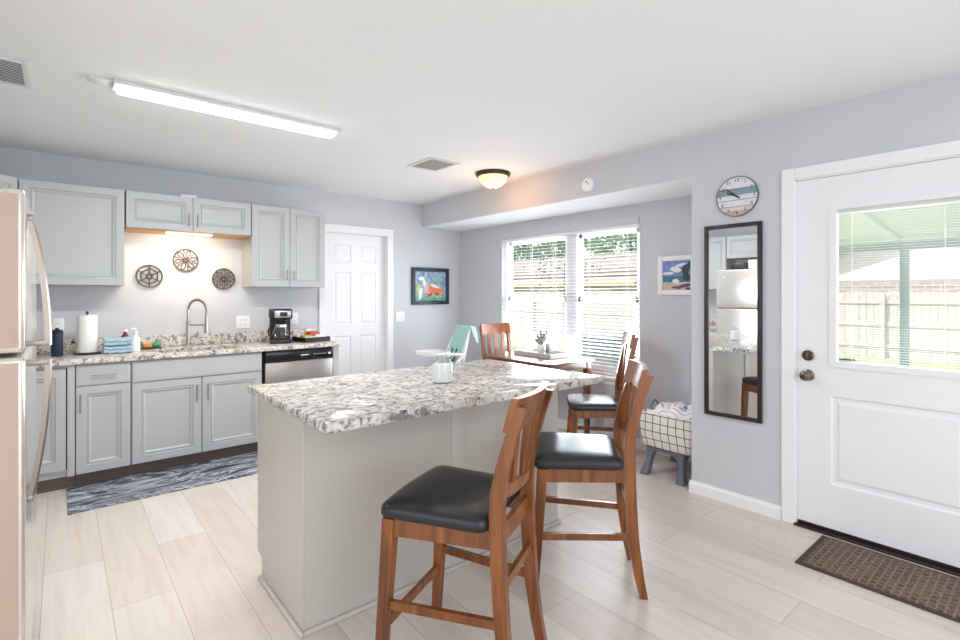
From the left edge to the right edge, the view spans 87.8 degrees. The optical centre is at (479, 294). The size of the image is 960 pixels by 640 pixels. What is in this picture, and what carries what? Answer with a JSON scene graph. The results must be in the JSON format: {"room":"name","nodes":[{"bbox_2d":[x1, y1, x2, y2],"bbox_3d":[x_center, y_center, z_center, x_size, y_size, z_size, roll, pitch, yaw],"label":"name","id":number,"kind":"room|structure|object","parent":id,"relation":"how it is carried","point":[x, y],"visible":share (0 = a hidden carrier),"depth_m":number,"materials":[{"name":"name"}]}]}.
{"room":"kitchen","nodes":[
{"label":"kitchen","id":0,"kind":"room"},
{"bbox_2d":[0,147,459,368],"bbox_3d":[-2.102,0.142,4.949,4.960,2.455,0.120,0,0,-40],"label":"wall","id":1,"kind":"structure","parent":0,"point":[161,309],"depth_m":4.58,"materials":[{"name":"paint"}]},
{"bbox_2d":[0,174,18,188],"bbox_3d":[-3.483,-0.440,3.262,0.671,0.745,0.681,0,0,-40],"label":"upper cabinet","id":2,"kind":"object","parent":1,"relation":"attached to","point":[5,181],"visible":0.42,"depth_m":3.42,"materials":[{"name":"grey paint"}]},
{"bbox_2d":[52,318,63,332],"bbox_3d":[-3.279,0.245,3.874,0.072,0.116,0.009,0,0,-40],"label":"outlet plate","id":3,"kind":"object","parent":1,"relation":"attached to","point":[56,322],"visible":0.78,"depth_m":3.87,"materials":[{"name":"white plastic"}]},
{"bbox_2d":[19,179,123,285],"bbox_3d":[-3.094,-0.440,3.798,0.608,0.745,0.362,0,0,-40],"label":"upper cabinet","id":4,"kind":"object","parent":1,"relation":"attached to","point":[80,228],"visible":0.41,"depth_m":3.71,"materials":[{"name":"grey paint"}]},
{"bbox_2d":[135,265,162,287],"bbox_3d":[-2.820,-0.152,4.252,0.198,0.198,0.021,0,0,-40],"label":"wall medallion","id":5,"kind":"object","parent":1,"relation":"attached to","point":[149,268],"visible":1,"depth_m":4.25,"materials":[{"name":"metal"}]},
{"bbox_2d":[36,328,315,353],"bbox_3d":[-2.825,0.405,4.248,2.912,0.102,0.020,0,0,-40],"label":"backsplash","id":6,"kind":"structure","parent":1,"relation":"attached to","point":[69,345],"depth_m":4.48,"materials":[{"name":"stone"}]},
{"bbox_2d":[173,249,198,271],"bbox_3d":[-2.613,-0.302,4.427,0.204,0.204,0.020,0,0,-40],"label":"wall medallion","id":7,"kind":"object","parent":1,"relation":"attached to","point":[176,252],"visible":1,"depth_m":4.42,"materials":[{"name":"metal"}]},
{"bbox_2d":[124,190,250,239],"bbox_3d":[-2.503,-0.664,4.295,0.920,0.295,0.362,0,0,-40],"label":"upper cabinet","id":8,"kind":"object","parent":1,"relation":"attached to","point":[150,213],"visible":0.97,"depth_m":4.15,"materials":[{"name":"grey paint"}]},
{"bbox_2d":[179,194,196,197],"bbox_3d":[-2.501,-0.829,4.267,0.120,0.031,0.090,0,0,-40],"label":"cable box","id":9,"kind":"object","parent":8,"relation":"on","point":[182,195],"visible":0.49,"depth_m":4.23,"materials":[{"name":"white plastic"}]},
{"bbox_2d":[164,231,212,236],"bbox_3d":[-2.457,-0.507,4.210,0.355,0.018,0.045,0,0,-40],"label":"light","id":10,"kind":"object","parent":8,"relation":"attached to","point":[166,232],"visible":1,"depth_m":4.19,"materials":[{"name":"white plastic"}]},
{"bbox_2d":[166,233,210,236],"bbox_3d":[-2.455,-0.501,4.208,0.335,0.005,0.040,0,0,-40],"label":"diffuser","id":11,"kind":"object","parent":10,"relation":"attached to","point":[193,234],"depth_m":4.22,"materials":[{"name":"white plastic"}]},
{"bbox_2d":[212,268,234,289],"bbox_3d":[-2.378,-0.140,4.625,0.198,0.198,0.020,0,0,-40],"label":"wall medallion","id":12,"kind":"object","parent":1,"relation":"attached to","point":[222,269],"visible":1,"depth_m":4.62,"materials":[{"name":"metal"}]},
{"bbox_2d":[236,315,249,328],"bbox_3d":[-2.252,0.265,4.739,0.122,0.120,0.009,0,0,-40],"label":"outlet plate","id":13,"kind":"object","parent":1,"relation":"attached to","point":[241,321],"visible":1,"depth_m":4.73,"materials":[{"name":"white plastic"}]},
{"bbox_2d":[242,204,324,287],"bbox_3d":[-1.887,-0.440,4.814,0.680,0.745,0.362,0,0,-40],"label":"upper cabinet","id":14,"kind":"object","parent":1,"relation":"attached to","point":[285,247],"visible":1,"depth_m":4.68,"materials":[{"name":"grey paint"}]},
{"bbox_2d":[291,312,297,323],"bbox_3d":[-1.881,0.245,5.051,0.072,0.116,0.009,0,0,-40],"label":"outlet plate","id":15,"kind":"object","parent":1,"relation":"attached to","point":[294,320],"visible":0.93,"depth_m":5.05,"materials":[{"name":"white plastic"}]},
{"bbox_2d":[326,232,383,375],"bbox_3d":[-1.397,0.349,5.553,0.730,2.018,0.048,0,0,-40],"label":"door","id":16,"kind":"structure","parent":1,"relation":"in","point":[354,263],"depth_m":5.55,"materials":[{"name":"white paint"}]},
{"bbox_2d":[319,223,393,370],"bbox_3d":[-1.383,0.312,5.543,0.885,2.115,0.138,0,0,-40],"label":"door frame","id":17,"kind":"structure","parent":1,"relation":"attached to","point":[388,234],"depth_m":5.74,"materials":[{"name":"white paint"}]},
{"bbox_2d":[396,312,403,321],"bbox_3d":[-0.935,0.265,5.846,0.112,0.118,0.010,0,0,-40],"label":"light switch","id":18,"kind":"object","parent":1,"relation":"attached to","point":[399,315],"visible":1,"depth_m":5.84,"materials":[{"name":"white plastic"}]},
{"bbox_2d":[411,267,448,304],"bbox_3d":[-0.604,-0.097,6.114,0.544,0.447,0.028,0,0,-40],"label":"picture","id":19,"kind":"object","parent":1,"relation":"attached to","point":[428,285],"visible":1,"depth_m":6.10,"materials":[{"name":"blue paint"}]},
{"bbox_2d":[416,271,445,300],"bbox_3d":[-0.608,-0.100,6.118,0.454,0.382,0.010,0,0,-40],"label":"painting","id":20,"kind":"object","parent":19,"relation":"attached to","point":[430,285],"depth_m":6.11,"materials":[{"name":"multicoloured paint"}]},
{"bbox_2d":[0,0,959,204],"bbox_3d":[-0.526,-1.145,0.982,7.660,0.120,8.180,0,0,-40],"label":"ceiling","id":21,"kind":"structure","parent":0,"point":[526,89],"depth_m":2.44,"materials":[{"name":"paint"}]},
{"bbox_2d":[0,56,32,89],"bbox_3d":[-2.349,-1.078,2.378,0.310,0.012,0.385,0,0,-40],"label":"ceiling vent","id":22,"kind":"object","parent":21,"relation":"in","point":[13,72],"visible":1,"depth_m":2.43,"materials":[{"name":"white metal"}]},
{"bbox_2d":[87,74,340,137],"bbox_3d":[-1.462,-1.065,2.913,1.305,0.040,0.150,0,0,-40],"label":"light bar","id":23,"kind":"object","parent":21,"relation":"attached to","point":[126,88],"visible":1,"depth_m":2.81,"materials":[{"name":"white plastic"}]},
{"bbox_2d":[407,157,459,171],"bbox_3d":[-0.391,-1.078,4.168,0.300,0.012,0.350,0,0,-40],"label":"ceiling vent","id":24,"kind":"object","parent":21,"relation":"in","point":[432,164],"visible":1,"depth_m":4.16,"materials":[{"name":"white metal"}]},
{"bbox_2d":[476,169,510,190],"bbox_3d":[0.117,-1.004,4.472,0.316,0.159,0.316,0,0,-40],"label":"flush ceiling light","id":25,"kind":"object","parent":21,"relation":"attached to","point":[490,178],"visible":1,"depth_m":4.38,"materials":[{"name":"brown metal"}]},
{"bbox_2d":[32,427,959,639],"bbox_3d":[-0.591,1.430,1.058,7.660,0.120,8.380,0,0,-40],"label":"floor","id":26,"kind":"structure","parent":0,"point":[186,564],"depth_m":2.37,"materials":[{"name":"beige wood"}]},
{"bbox_2d":[0,187,51,639],"bbox_3d":[-1.952,0.525,1.628,0.850,1.690,0.905,0,0,-40],"label":"refrigerator","id":27,"kind":"object","parent":26,"relation":"on","point":[20,245],"visible":1,"depth_m":1.51,"materials":[{"name":"metal"}]},
{"bbox_2d":[0,338,51,639],"bbox_3d":[-1.952,0.515,1.628,0.850,1.650,0.905,0,0,-40],"label":"door","id":28,"kind":"structure","parent":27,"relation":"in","point":[20,462],"depth_m":1.51,"materials":[{"name":"metal"}]},
{"bbox_2d":[36,365,74,493],"bbox_3d":[-3.165,0.932,3.589,0.376,0.876,0.588,0,0,-40],"label":"base cabinet","id":29,"kind":"object","parent":26,"relation":"on","point":[57,471],"visible":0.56,"depth_m":3.44,"materials":[{"name":"grey paint"}]},
{"bbox_2d":[75,361,130,485],"bbox_3d":[-2.886,0.932,3.802,0.319,0.876,0.621,0,0,-40],"label":"base cabinet","id":30,"kind":"object","parent":26,"relation":"on","point":[102,390],"visible":1,"depth_m":3.59,"materials":[{"name":"grey paint"}]},
{"bbox_2d":[67,451,257,514],"bbox_3d":[-2.122,1.365,3.804,1.585,0.008,0.543,0,0,-40],"label":"kitchen rug","id":31,"kind":"object","parent":26,"relation":"on","point":[96,495],"visible":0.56,"depth_m":3.62,"materials":[{"name":"blue fabric"}]},
{"bbox_2d":[130,352,261,475],"bbox_3d":[-2.406,0.932,4.206,0.928,0.876,0.621,0,0,-40],"label":"base cabinet","id":32,"kind":"object","parent":26,"relation":"on","point":[194,409],"visible":0.98,"depth_m":3.96,"materials":[{"name":"grey paint"}]},
{"bbox_2d":[262,347,332,383],"bbox_3d":[-1.805,0.934,4.713,0.620,0.872,0.604,0,0,-40],"label":"dishwasher","id":33,"kind":"object","parent":26,"relation":"on","point":[307,363],"visible":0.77,"depth_m":4.46,"materials":[{"name":"silver metal"}]},
{"bbox_2d":[332,346,337,375],"bbox_3d":[-1.555,0.932,4.945,0.052,0.876,0.588,0,0,-40],"label":"end panel","id":34,"kind":"object","parent":26,"relation":"on","point":[335,348],"visible":0.14,"depth_m":4.72,"materials":[{"name":"grey paint"}]},
{"bbox_2d":[258,391,560,638],"bbox_3d":[-0.315,0.932,2.721,1.574,0.876,0.631,0,0,-40],"label":"base cabinet","id":35,"kind":"object","parent":26,"relation":"on","point":[321,495],"visible":0.52,"depth_m":2.19,"materials":[{"name":"grey paint"}]},
{"bbox_2d":[247,359,601,433],"bbox_3d":[-0.239,0.475,2.629,1.598,0.038,0.968,0,0,-40],"label":"countertop","id":36,"kind":"structure","parent":35,"relation":"on","point":[333,404],"depth_m":2.33,"materials":[{"name":"stone"}]},
{"bbox_2d":[432,356,452,382],"bbox_3d":[-0.195,0.388,2.581,0.106,0.135,0.105,0,0,-40],"label":"candle jar","id":37,"kind":"object","parent":36,"relation":"on","point":[441,372],"visible":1,"depth_m":2.54,"materials":[{"name":"clear glass"}]},
{"bbox_2d":[415,324,477,362],"bbox_3d":[-0.378,0.862,5.508,0.636,1.030,0.461,0,0,-38],"label":"high chair","id":38,"kind":"object","parent":26,"relation":"on","point":[456,349],"visible":0.62,"depth_m":5.55,"materials":[{"name":"white plastic"}]},
{"bbox_2d":[415,349,450,356],"bbox_3d":[-0.512,0.636,5.403,0.295,0.032,0.376,0,0,-38],"label":"tray","id":39,"kind":"object","parent":38,"relation":"on","point":[429,352],"depth_m":5.34,"materials":[{"name":"white plastic"}]},
{"bbox_2d":[375,381,553,639],"bbox_3d":[-0.034,0.855,1.875,0.554,1.030,0.468,0,0,23],"label":"counter stool","id":40,"kind":"object","parent":26,"relation":"on","point":[445,504],"visible":1,"depth_m":1.75,"materials":[{"name":"brown wood"}]},
{"bbox_2d":[381,465,519,532],"bbox_3d":[-0.096,0.760,1.902,0.415,0.059,0.464,0,0,23],"label":"seat cushion","id":41,"kind":"object","parent":40,"relation":"on","point":[444,497],"depth_m":1.76,"materials":[{"name":"black leather"}]},
{"bbox_2d":[479,323,511,359],"bbox_3d":[0.277,0.845,5.249,0.468,1.050,0.554,0,0,-28],"label":"dining chair","id":42,"kind":"object","parent":26,"relation":"on","point":[495,329],"visible":0.17,"depth_m":5.44,"materials":[{"name":"brown wood"}]},
{"bbox_2d":[483,351,593,433],"bbox_3d":[0.553,0.990,4.868,0.647,0.760,0.985,0,0,-40],"label":"dining table","id":43,"kind":"object","parent":26,"relation":"on","point":[570,363],"visible":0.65,"depth_m":4.66,"materials":[{"name":"brown wood"}]},
{"bbox_2d":[514,348,571,358],"bbox_3d":[0.622,0.590,4.982,0.310,0.040,0.500,0,0,-40],"label":"serving tray","id":44,"kind":"object","parent":43,"relation":"on","point":[533,352],"visible":0.93,"depth_m":4.88,"materials":[{"name":"white wood"}]},
{"bbox_2d":[535,330,547,352],"bbox_3d":[0.628,0.479,5.053,0.126,0.238,0.116,0,0,27],"label":"potted succulent","id":45,"kind":"object","parent":44,"relation":"on","point":[540,340],"visible":0.98,"depth_m":5.02,"materials":[{"name":"grey ceramic"}]},
{"bbox_2d":[537,344,544,352],"bbox_3d":[0.617,0.553,5.043,0.088,0.090,0.088,0,0,-40],"label":"pot","id":46,"kind":"object","parent":45,"relation":"attached to","point":[540,348],"depth_m":5.01,"materials":[{"name":"grey ceramic"}]},
{"bbox_2d":[546,343,554,353],"bbox_3d":[0.707,0.548,5.005,0.090,0.100,0.046,0,0,-40],"label":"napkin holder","id":47,"kind":"object","parent":44,"relation":"on","point":[550,348],"visible":0.92,"depth_m":4.99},
{"bbox_2d":[534,359,653,599],"bbox_3d":[0.531,0.855,2.445,0.554,1.030,0.468,0,0,7],"label":"counter stool","id":48,"kind":"object","parent":26,"relation":"on","point":[560,456],"visible":0.94,"depth_m":2.25,"materials":[{"name":"brown wood"}]},
{"bbox_2d":[534,432,622,470],"bbox_3d":[0.464,0.760,2.453,0.415,0.059,0.464,0,0,7],"label":"seat cushion","id":49,"kind":"object","parent":48,"relation":"on","point":[556,451],"depth_m":2.30,"materials":[{"name":"black leather"}]},
{"bbox_2d":[566,331,638,434],"bbox_3d":[1.010,0.845,4.175,0.554,1.050,0.468,0,0,6],"label":"dining chair","id":50,"kind":"object","parent":26,"relation":"on","point":[579,405],"visible":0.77,"depth_m":4.08,"materials":[{"name":"brown wood"}]},
{"bbox_2d":[567,393,617,410],"bbox_3d":[0.943,0.900,4.181,0.415,0.059,0.464,0,0,6],"label":"seat cushion","id":51,"kind":"object","parent":50,"relation":"on","point":[576,402],"depth_m":4.03,"materials":[{"name":"black leather"}]},
{"bbox_2d":[640,445,688,486],"bbox_3d":[1.529,1.265,3.843,0.518,0.210,0.351,0,0,-40],"label":"stand","id":52,"kind":"object","parent":26,"relation":"on","point":[681,459],"visible":0.58,"depth_m":3.66,"materials":[{"name":"grey plastic"}]},
{"bbox_2d":[640,399,691,455],"bbox_3d":[1.535,0.999,3.837,0.462,0.320,0.442,0,0,-40],"label":"fabric bin","id":53,"kind":"object","parent":52,"relation":"on","point":[672,434],"visible":0.47,"depth_m":3.68,"materials":[{"name":"fabric"}]},
{"bbox_2d":[646,401,691,419],"bbox_3d":[1.535,0.957,3.836,0.384,0.250,0.364,0,0,-40],"label":"blanket","id":54,"kind":"object","parent":53,"relation":"in","point":[678,409],"visible":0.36,"depth_m":3.76,"materials":[{"name":"white fabric"}]},
{"bbox_2d":[793,522,959,576],"bbox_3d":[2.221,1.363,2.655,0.162,0.014,0.931,0,0,-40],"label":"threshold","id":55,"kind":"object","parent":26,"relation":"on","point":[838,536],"visible":0.44,"depth_m":2.65,"materials":[{"name":"brown metal"}]},
{"bbox_2d":[795,535,959,622],"bbox_3d":[2.034,1.364,2.366,0.436,0.012,0.820,0,0,-40],"label":"door mat","id":56,"kind":"object","parent":26,"relation":"on","point":[935,592],"visible":1,"depth_m":2.41,"materials":[{"name":"rubber"}]},
{"bbox_3d":[-3.044,0.932,2.685,0.598,0.876,2.050,0,0,-40],"label":"base cabinet","id":57,"kind":"object","parent":26,"relation":"on","visible":0},
{"bbox_2d":[36,328,339,367],"bbox_3d":[-2.161,0.423,3.445,2.931,0.138,2.104,0,0,-40],"label":"countertop","id":58,"kind":"structure","parent":57,"relation":"on","point":[173,346],"depth_m":4.26,"materials":[{"name":"stone"}]},
{"bbox_2d":[51,328,62,356],"bbox_3d":[-3.106,0.352,3.660,0.072,0.208,0.072,0,0,-40],"label":"canister","id":59,"kind":"object","parent":58,"relation":"on","point":[57,334],"visible":0.93,"depth_m":3.63,"materials":[{"name":"blue paint"}]},
{"bbox_2d":[73,311,100,354],"bbox_3d":[-2.985,0.293,3.788,0.170,0.326,0.170,0,0,-40],"label":"paper towel holder","id":60,"kind":"object","parent":58,"relation":"on","point":[87,325],"visible":1,"depth_m":3.74,"materials":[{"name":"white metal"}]},
{"bbox_2d":[102,345,131,353],"bbox_3d":[-2.825,0.427,3.883,0.176,0.058,0.180,0,0,-40],"label":"folded towel","id":61,"kind":"object","parent":58,"relation":"on","point":[118,348],"visible":0.92,"depth_m":3.82,"materials":[{"name":"blue fabric"}]},
{"bbox_2d":[103,337,130,345],"bbox_3d":[-2.826,0.368,3.882,0.166,0.058,0.180,0,0,-40],"label":"folded towel","id":62,"kind":"object","parent":61,"relation":"on","point":[107,341],"visible":1,"depth_m":3.82,"materials":[{"name":"blue fabric"}]},
{"bbox_2d":[121,330,129,336],"bbox_3d":[-2.888,0.374,4.059,0.067,0.164,0.067,0,0,-40],"label":"detergent bottle","id":63,"kind":"object","parent":58,"relation":"on","point":[125,334],"visible":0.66,"depth_m":4.05,"materials":[{"name":"purple plastic"}]},
{"bbox_2d":[131,328,139,350],"bbox_3d":[-2.758,0.362,3.991,0.064,0.187,0.064,0,0,-40],"label":"soap bottle","id":64,"kind":"object","parent":58,"relation":"on","point":[135,340],"visible":0.96,"depth_m":3.97,"materials":[{"name":"white plastic"}]},
{"bbox_2d":[140,346,161,349],"bbox_3d":[-2.748,0.449,4.164,0.150,0.014,0.090,0,0,-40],"label":"dish","id":65,"kind":"object","parent":58,"relation":"on","point":[159,347],"visible":0.89,"depth_m":4.13,"materials":[{"name":"brown metal"}]},
{"bbox_2d":[143,343,150,347],"bbox_3d":[-2.769,0.424,4.146,0.055,0.036,0.060,0,0,-40],"label":"sponge","id":66,"kind":"object","parent":65,"relation":"on","point":[144,344],"visible":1,"depth_m":4.12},
{"bbox_2d":[152,339,160,346],"bbox_3d":[-2.717,0.409,4.189,0.068,0.064,0.067,0,0,-40],"label":"dish brush","id":67,"kind":"object","parent":65,"relation":"on","point":[156,343],"visible":1,"depth_m":4.17,"materials":[{"name":"green plastic"}]},
{"bbox_2d":[185,298,208,345],"bbox_3d":[-2.473,0.247,4.370,0.216,0.418,0.075,0,0,4],"label":"faucet","id":68,"kind":"object","parent":58,"relation":"on","point":[206,326],"visible":1,"depth_m":4.35,"materials":[{"name":"silver metal"}]},
{"bbox_2d":[267,308,292,343],"bbox_3d":[-1.886,0.297,4.682,0.217,0.318,0.237,0,0,-26],"label":"coffee maker","id":69,"kind":"object","parent":58,"relation":"on","point":[278,331],"visible":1,"depth_m":4.62,"materials":[{"name":"black plastic"}]},
{"bbox_2d":[292,336,329,342],"bbox_3d":[-1.643,0.433,4.846,0.260,0.045,0.260,0,0,42],"label":"tray","id":70,"kind":"object","parent":58,"relation":"on","point":[294,338],"visible":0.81,"depth_m":4.75,"materials":[{"name":"black plastic"}]},
{"bbox_2d":[305,331,319,334],"bbox_3d":[-1.654,0.407,4.916,0.100,0.079,0.110,0,0,42],"label":"snack packet","id":71,"kind":"object","parent":70,"relation":"in","point":[306,332],"visible":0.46,"depth_m":4.88,"materials":[{"name":"red plastic"}]},
{"bbox_2d":[421,138,691,226],"bbox_3d":[0.605,-0.947,4.941,0.590,0.276,3.380,0,0,-40],"label":"wall","id":72,"kind":"structure","parent":0,"point":[672,161],"depth_m":4.25,"materials":[{"name":"paint"}]},
{"bbox_2d":[581,178,593,191],"bbox_3d":[0.888,-0.902,4.117,0.038,0.116,0.116,0,0,-40],"label":"smoke detector","id":73,"kind":"object","parent":72,"relation":"attached to","point":[587,185],"visible":1,"depth_m":4.09,"materials":[{"name":"white plastic"}]},
{"bbox_2d":[422,178,691,231],"bbox_3d":[0.605,-0.807,4.942,0.588,0.004,3.380,0,0,-40],"label":"ceiling","id":74,"kind":"structure","parent":0,"point":[683,187],"depth_m":4.53,"materials":[{"name":"paint"}]},
{"bbox_2d":[460,195,691,438],"bbox_3d":[0.876,0.142,5.170,0.120,2.455,3.380,0,0,-40],"label":"wall","id":75,"kind":"structure","parent":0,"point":[665,225],"depth_m":4.38,"materials":[{"name":"paint"}]},
{"bbox_2d":[501,216,639,375],"bbox_3d":[0.846,0.032,5.131,0.065,1.453,1.808,0,0,-40],"label":"window blind","id":76,"kind":"object","parent":75,"relation":"attached to","point":[627,223],"visible":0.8,"depth_m":4.97,"materials":[{"name":"paint"}]},
{"bbox_2d":[505,227,639,384],"bbox_3d":[0.860,0.098,5.143,0.170,1.495,1.910,0,0,-40],"label":"window","id":77,"kind":"structure","parent":75,"relation":"attached to","point":[606,379],"depth_m":5.05,"materials":[{"name":"white paint"}]},
{"bbox_2d":[558,419,691,462],"bbox_3d":[0.825,1.329,5.126,0.014,0.082,3.350,0,0,-40],"label":"baseboard","id":78,"kind":"structure","parent":75,"relation":"attached to","point":[561,423],"depth_m":4.68,"materials":[{"name":"white paint"}]},
{"bbox_2d":[658,255,691,294],"bbox_3d":[1.638,-0.156,4.153,0.024,0.328,0.333,0,0,-40],"label":"picture","id":79,"kind":"object","parent":75,"relation":"attached to","point":[674,272],"visible":0.88,"depth_m":4.16,"materials":[{"name":"white paint"}]},
{"bbox_2d":[663,260,690,289],"bbox_3d":[1.645,-0.155,4.152,0.008,0.246,0.260,0,0,-40],"label":"painting","id":80,"kind":"object","parent":79,"relation":"attached to","point":[676,273],"depth_m":4.15,"materials":[{"name":"paint"}]},
{"bbox_2d":[692,71,959,505],"bbox_3d":[3.253,0.142,1.889,0.710,2.455,4.700,0,0,-40],"label":"wall","id":81,"kind":"structure","parent":0,"point":[742,457],"depth_m":3.07,"materials":[{"name":"paint"}]},
{"bbox_2d":[704,221,762,423],"bbox_3d":[1.636,0.175,3.232,0.022,1.260,0.358,0,0,-41],"label":"wall mirror","id":82,"kind":"object","parent":81,"relation":"attached to","point":[733,253],"visible":1,"depth_m":3.22,"materials":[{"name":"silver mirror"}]},
{"bbox_2d":[689,479,780,519],"bbox_3d":[1.640,1.329,3.242,0.014,0.082,0.577,0,0,-40],"label":"baseboard","id":83,"kind":"structure","parent":81,"relation":"attached to","point":[768,509],"depth_m":3.21,"materials":[{"name":"white paint"}]},
{"bbox_2d":[716,176,758,216],"bbox_3d":[1.658,-0.630,3.216,0.020,0.260,0.260,0,0,-40],"label":"wall clock","id":84,"kind":"object","parent":81,"relation":"attached to","point":[737,196],"visible":1,"depth_m":3.21,"materials":[{"name":"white wood"}]},
{"bbox_2d":[781,140,959,523],"bbox_3d":[2.223,0.311,2.657,0.157,2.118,1.063,0,0,-40],"label":"door frame","id":85,"kind":"structure","parent":81,"relation":"attached to","point":[790,178],"depth_m":2.97,"materials":[{"name":"white paint"}]},
{"bbox_2d":[798,157,959,570],"bbox_3d":[2.173,0.342,2.614,0.112,2.024,0.906,0,0,-40],"label":"door","id":86,"kind":"structure","parent":81,"relation":"in","point":[879,445],"depth_m":2.70,"materials":[{"name":"white paint"}]},
{"bbox_2d":[838,203,959,370],"bbox_3d":[2.200,-0.037,2.637,0.012,0.824,0.506,0,0,-40],"label":"blind","id":87,"kind":"object","parent":86,"relation":"attached to","point":[912,204],"depth_m":2.63,"materials":[{"name":"white plastic"}]},
{"label":"outside","id":88,"kind":"structure","parent":0,"visible":0},
{"bbox_2d":[512,329,959,371],"bbox_3d":[19.925,1.570,49.461,85.800,0.100,130.000,0,0,-40],"label":"lawn","id":89,"kind":"structure","parent":88,"point":[926,364],"depth_m":11.77,"materials":[{"name":"green plant"}]},
{"bbox_2d":[513,240,565,260],"bbox_3d":[4.827,-3.327,47.155,9.749,9.711,9.539,0,0,-40],"label":"tree","id":90,"kind":"object","parent":89,"relation":"on","point":[518,250],"visible":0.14,"depth_m":44.12,"materials":[{"name":"green plant"}]},
{"bbox_2d":[519,325,561,349],"bbox_3d":[1.016,1.026,8.614,0.648,0.991,0.588,0,0,-10],"label":"patio chair","id":91,"kind":"object","parent":89,"relation":"on","point":[550,325],"visible":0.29,"depth_m":8.66,"materials":[{"name":"white plastic"}]},
{"bbox_2d":[523,252,605,349],"bbox_3d":[2.185,0.193,13.652,2.418,2.654,2.869,0,0,-40],"label":"young tree","id":92,"kind":"object","parent":89,"relation":"on","point":[543,259],"visible":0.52,"depth_m":13.57,"materials":[{"name":"green plant"}]},
{"bbox_2d":[512,293,636,333],"bbox_3d":[2.076,0.725,20.737,0.150,1.590,14.950,0,0,-40],"label":"fence","id":93,"kind":"object","parent":89,"relation":"on","point":[546,304],"visible":0.2,"depth_m":18.57,"materials":[{"name":"beige wood"}]},
{"bbox_2d":[513,252,636,291],"bbox_3d":[3.532,-0.375,33.042,9.030,3.790,21.000,0,0,-40],"label":"house","id":94,"kind":"structure","parent":89,"relation":"on","point":[516,264],"depth_m":26.34,"materials":[{"name":"brick"}]},
{"bbox_2d":[582,332,635,365],"bbox_3d":[2.058,1.085,8.035,0.900,0.870,0.900,0,0,-40],"label":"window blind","id":95,"kind":"object","parent":89,"relation":"on","point":[593,335],"visible":0.25,"depth_m":7.72,"materials":[{"name":"metal"}]},
{"bbox_2d":[583,233,636,255],"bbox_3d":[12.922,-3.178,42.268,8.576,9.412,8.356,0,0,-40],"label":"tree","id":96,"kind":"object","parent":89,"relation":"on","point":[628,237],"visible":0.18,"depth_m":40.71,"materials":[{"name":"green plant"}]},
{"bbox_2d":[839,358,859,362],"bbox_3d":[3.518,0.941,5.050,1.066,1.164,1.368,0,0,-40],"label":"shrub","id":97,"kind":"object","parent":89,"relation":"on","point":[840,359],"visible":0.02,"depth_m":5.11,"materials":[{"name":"green plant"}]},
{"bbox_2d":[839,291,959,363],"bbox_3d":[9.821,0.725,11.539,0.150,1.589,9.000,0,0,-40],"label":"fence","id":98,"kind":"object","parent":89,"relation":"on","point":[858,301],"visible":0.35,"depth_m":11.70,"materials":[{"name":"beige wood"}]},
{"bbox_2d":[839,247,959,352],"bbox_3d":[14.621,-0.290,15.581,8.360,3.620,9.200,0,0,-40],"label":"house","id":99,"kind":"structure","parent":89,"relation":"on","point":[890,280],"depth_m":13.61,"materials":[{"name":"brick"}]},
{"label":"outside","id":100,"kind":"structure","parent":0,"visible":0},
{"bbox_3d":[5.207,1.455,3.535,5.280,0.130,5.700,0,0,-40],"label":"patio slab","id":101,"kind":"object","parent":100,"visible":0},
{"bbox_2d":[839,202,959,366],"bbox_3d":[5.122,0.050,3.542,5.400,2.680,5.820,0,0,-40],"label":"patio cover","id":102,"kind":"object","parent":101,"relation":"on","point":[904,285],"visible":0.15,"depth_m":6.40,"materials":[{"name":"paint"}]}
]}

